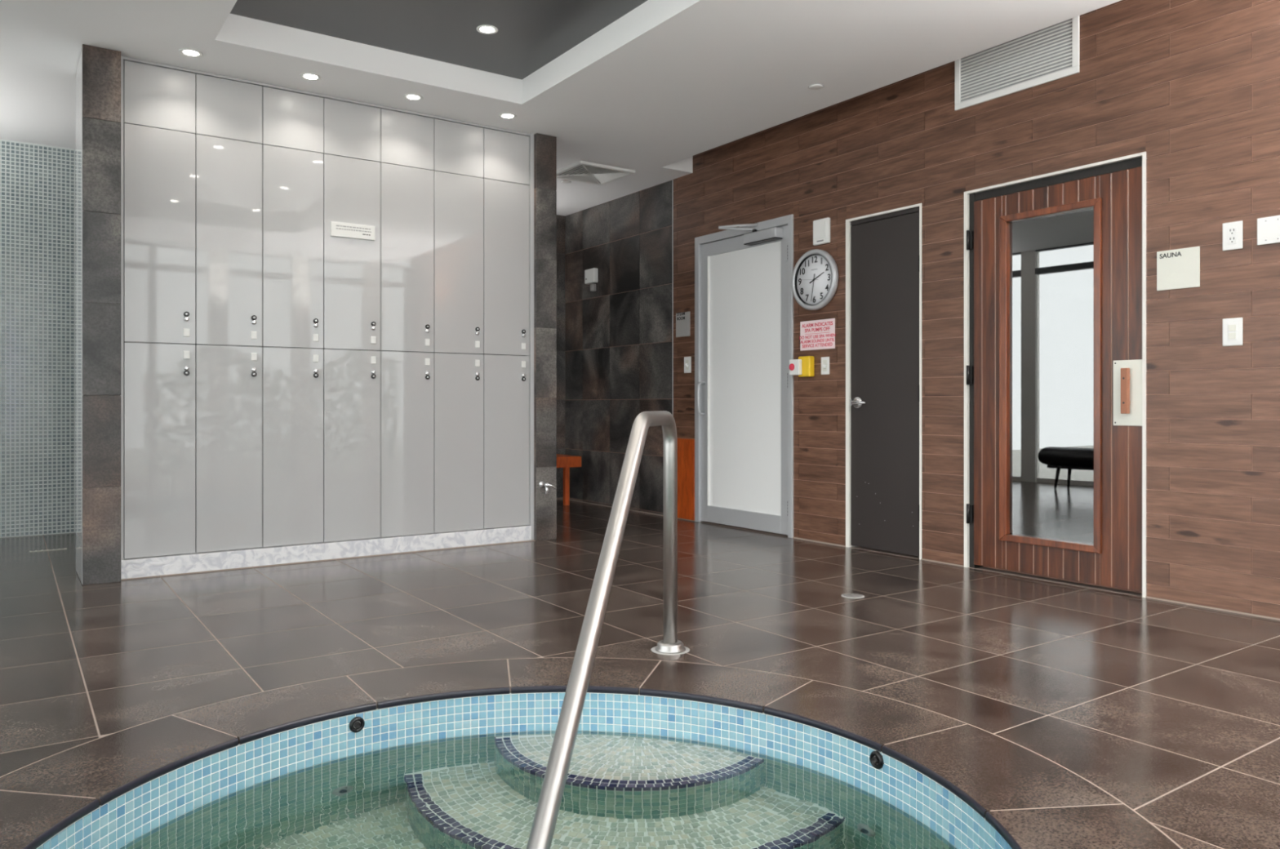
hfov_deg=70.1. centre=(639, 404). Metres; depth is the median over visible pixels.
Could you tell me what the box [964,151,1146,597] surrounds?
door
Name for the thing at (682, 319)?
plaque
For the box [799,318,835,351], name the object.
warning sign
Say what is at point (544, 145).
stone pillar
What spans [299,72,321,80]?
recessed light
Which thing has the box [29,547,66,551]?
drain
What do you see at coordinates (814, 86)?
cap
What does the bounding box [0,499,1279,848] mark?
floor
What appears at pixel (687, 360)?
wall switch
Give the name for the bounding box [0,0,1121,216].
ceiling
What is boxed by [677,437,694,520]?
panel
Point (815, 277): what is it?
wall clock
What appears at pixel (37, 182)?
wall
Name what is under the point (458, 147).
upper cabinet
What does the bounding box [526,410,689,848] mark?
handrail
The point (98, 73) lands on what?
stone pillar
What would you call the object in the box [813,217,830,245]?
fire alarm strobe
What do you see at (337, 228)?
plate
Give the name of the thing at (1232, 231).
wall outlet
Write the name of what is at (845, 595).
floor drain
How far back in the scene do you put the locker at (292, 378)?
5.36 m
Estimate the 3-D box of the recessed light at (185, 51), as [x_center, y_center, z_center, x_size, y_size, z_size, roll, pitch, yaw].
[-2.371,-1.857,4.818,0.114,0.006,0.114,0,0,-35]
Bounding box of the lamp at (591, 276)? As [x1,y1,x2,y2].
[584,267,598,291]
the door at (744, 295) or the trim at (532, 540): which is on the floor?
the trim at (532, 540)
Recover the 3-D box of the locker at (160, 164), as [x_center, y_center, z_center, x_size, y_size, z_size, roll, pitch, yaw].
[-2.743,-0.921,5.161,0.346,1.166,0.493,0,0,-35]
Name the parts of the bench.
leg, seat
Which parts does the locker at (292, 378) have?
latch plate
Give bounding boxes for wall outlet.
[1222,220,1242,250]
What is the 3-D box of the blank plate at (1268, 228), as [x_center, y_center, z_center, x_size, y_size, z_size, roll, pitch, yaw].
[2.746,-0.760,3.964,0.006,0.118,0.116,0,0,-35]
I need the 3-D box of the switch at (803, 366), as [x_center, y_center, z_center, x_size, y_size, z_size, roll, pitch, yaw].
[1.103,-0.262,6.250,0.098,0.140,0.160,0,0,-35]
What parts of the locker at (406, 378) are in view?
latch plate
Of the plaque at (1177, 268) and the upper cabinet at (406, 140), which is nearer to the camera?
the plaque at (1177, 268)
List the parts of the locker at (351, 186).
latch plate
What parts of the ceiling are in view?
tray panel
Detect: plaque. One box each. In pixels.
[675,311,689,337]
[1156,246,1199,290]
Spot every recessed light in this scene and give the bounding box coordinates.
[178,48,202,57]
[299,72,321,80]
[403,93,422,101]
[476,25,497,34]
[498,112,516,119]
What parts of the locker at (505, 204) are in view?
latch plate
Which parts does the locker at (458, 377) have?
latch plate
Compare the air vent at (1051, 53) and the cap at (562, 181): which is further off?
the cap at (562, 181)
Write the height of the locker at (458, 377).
1.156 m
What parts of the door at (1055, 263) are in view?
casing, moulding, moulding, moulding, glass, casing, moulding, handle, handle plate, casing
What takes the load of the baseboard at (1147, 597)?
attached to the wall at (1193, 86)
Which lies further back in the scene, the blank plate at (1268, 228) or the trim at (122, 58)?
the trim at (122, 58)
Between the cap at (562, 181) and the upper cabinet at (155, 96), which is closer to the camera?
the upper cabinet at (155, 96)
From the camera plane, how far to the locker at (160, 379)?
4.96 m
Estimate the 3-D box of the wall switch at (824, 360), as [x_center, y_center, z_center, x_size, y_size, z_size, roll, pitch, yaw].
[1.238,-0.263,6.124,0.021,0.118,0.075,0,0,-35]
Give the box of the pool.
[35,692,1012,848]
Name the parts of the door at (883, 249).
casing, lever, casing, casing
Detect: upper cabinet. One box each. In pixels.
[124,60,195,133]
[195,74,262,144]
[262,86,323,153]
[323,97,380,162]
[380,108,434,170]
[434,119,483,177]
[483,128,528,185]
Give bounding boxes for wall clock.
[791,248,838,310]
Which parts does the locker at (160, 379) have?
latch plate, knob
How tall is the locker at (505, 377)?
1.156 m
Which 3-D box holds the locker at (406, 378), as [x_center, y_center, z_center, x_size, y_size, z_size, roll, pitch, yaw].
[-1.598,0.244,5.956,0.346,1.156,0.493,0,0,-35]
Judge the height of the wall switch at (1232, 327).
0.124 m
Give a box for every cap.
[560,180,571,183]
[808,84,823,89]
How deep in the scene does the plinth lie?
5.41 m
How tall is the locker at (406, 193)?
1.166 m
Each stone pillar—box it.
[75,44,120,585]
[533,133,556,540]
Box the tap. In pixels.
[538,480,555,493]
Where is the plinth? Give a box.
[120,524,531,578]
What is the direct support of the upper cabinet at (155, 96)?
on the locker at (160, 164)
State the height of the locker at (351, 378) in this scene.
1.156 m
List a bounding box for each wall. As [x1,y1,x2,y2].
[0,139,565,537]
[564,0,1279,618]
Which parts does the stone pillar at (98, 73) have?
panel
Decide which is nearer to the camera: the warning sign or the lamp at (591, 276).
the warning sign
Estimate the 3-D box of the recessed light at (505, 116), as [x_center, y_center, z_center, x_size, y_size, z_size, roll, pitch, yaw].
[-0.852,-1.857,5.873,0.114,0.006,0.114,0,0,-35]
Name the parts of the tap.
spout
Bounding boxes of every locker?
[124,123,195,344]
[124,342,195,559]
[195,134,262,346]
[195,344,262,552]
[261,144,323,349]
[262,346,323,546]
[320,154,380,351]
[323,349,380,542]
[379,162,434,352]
[380,351,434,537]
[434,170,483,354]
[434,352,483,533]
[483,178,528,355]
[483,354,528,528]
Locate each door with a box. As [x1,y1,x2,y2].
[694,213,794,537]
[845,203,922,559]
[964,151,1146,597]
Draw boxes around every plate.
[330,221,374,240]
[1257,215,1279,244]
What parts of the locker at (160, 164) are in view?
latch plate, knob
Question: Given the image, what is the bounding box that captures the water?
[119,730,957,848]
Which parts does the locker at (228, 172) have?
latch plate, knob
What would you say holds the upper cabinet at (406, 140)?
on the locker at (406, 193)
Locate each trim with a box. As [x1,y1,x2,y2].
[120,55,533,559]
[120,539,535,580]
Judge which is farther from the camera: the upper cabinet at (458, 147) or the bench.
the bench
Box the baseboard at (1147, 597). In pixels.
[569,499,1279,620]
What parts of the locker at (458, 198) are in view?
latch plate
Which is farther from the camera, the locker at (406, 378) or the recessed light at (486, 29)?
the locker at (406, 378)
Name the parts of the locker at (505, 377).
latch plate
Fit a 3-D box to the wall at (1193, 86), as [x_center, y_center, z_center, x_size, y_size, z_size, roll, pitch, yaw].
[1.766,-0.540,5.518,0.164,3.220,8.750,0,0,-35]
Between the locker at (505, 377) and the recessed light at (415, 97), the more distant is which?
the locker at (505, 377)
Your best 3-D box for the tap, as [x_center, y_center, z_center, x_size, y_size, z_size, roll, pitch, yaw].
[-0.631,0.562,6.236,0.084,0.087,0.095,0,0,-35]
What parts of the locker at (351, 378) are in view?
latch plate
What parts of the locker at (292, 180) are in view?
latch plate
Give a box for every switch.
[684,356,691,373]
[789,355,813,377]
[821,356,829,374]
[1222,317,1242,346]
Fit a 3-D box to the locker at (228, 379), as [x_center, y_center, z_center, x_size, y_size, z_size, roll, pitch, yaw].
[-2.456,0.244,5.360,0.346,1.156,0.493,0,0,-35]
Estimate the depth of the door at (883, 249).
5.72 m
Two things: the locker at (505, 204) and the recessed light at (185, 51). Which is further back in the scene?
the locker at (505, 204)
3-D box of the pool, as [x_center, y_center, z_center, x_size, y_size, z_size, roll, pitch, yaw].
[-0.248,1.541,1.977,2.221,1.178,2.221,0,0,-35]
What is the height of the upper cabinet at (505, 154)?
0.332 m
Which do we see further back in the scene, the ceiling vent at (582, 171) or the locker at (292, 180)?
the ceiling vent at (582, 171)
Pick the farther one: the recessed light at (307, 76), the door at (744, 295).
the door at (744, 295)
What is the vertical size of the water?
0.999 m
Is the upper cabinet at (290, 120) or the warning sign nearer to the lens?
the upper cabinet at (290, 120)
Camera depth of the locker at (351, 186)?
5.56 m
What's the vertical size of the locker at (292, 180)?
1.166 m
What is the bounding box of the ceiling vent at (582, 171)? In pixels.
[556,160,635,185]
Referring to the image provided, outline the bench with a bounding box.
[556,453,581,505]
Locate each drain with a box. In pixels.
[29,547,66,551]
[841,593,864,598]
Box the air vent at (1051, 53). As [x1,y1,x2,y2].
[955,15,1079,111]
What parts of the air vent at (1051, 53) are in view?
frame, frame, frame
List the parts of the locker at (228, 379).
latch plate, knob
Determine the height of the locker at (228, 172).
1.166 m
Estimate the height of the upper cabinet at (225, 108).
0.332 m
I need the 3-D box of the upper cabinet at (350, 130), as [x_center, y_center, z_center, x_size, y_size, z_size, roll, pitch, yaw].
[-1.888,-1.673,5.762,0.344,0.332,0.480,0,0,-35]
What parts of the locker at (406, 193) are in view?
latch plate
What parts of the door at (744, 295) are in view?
pull handle, closer arm, closer arm, rail, rail, glass panel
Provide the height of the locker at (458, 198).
1.166 m

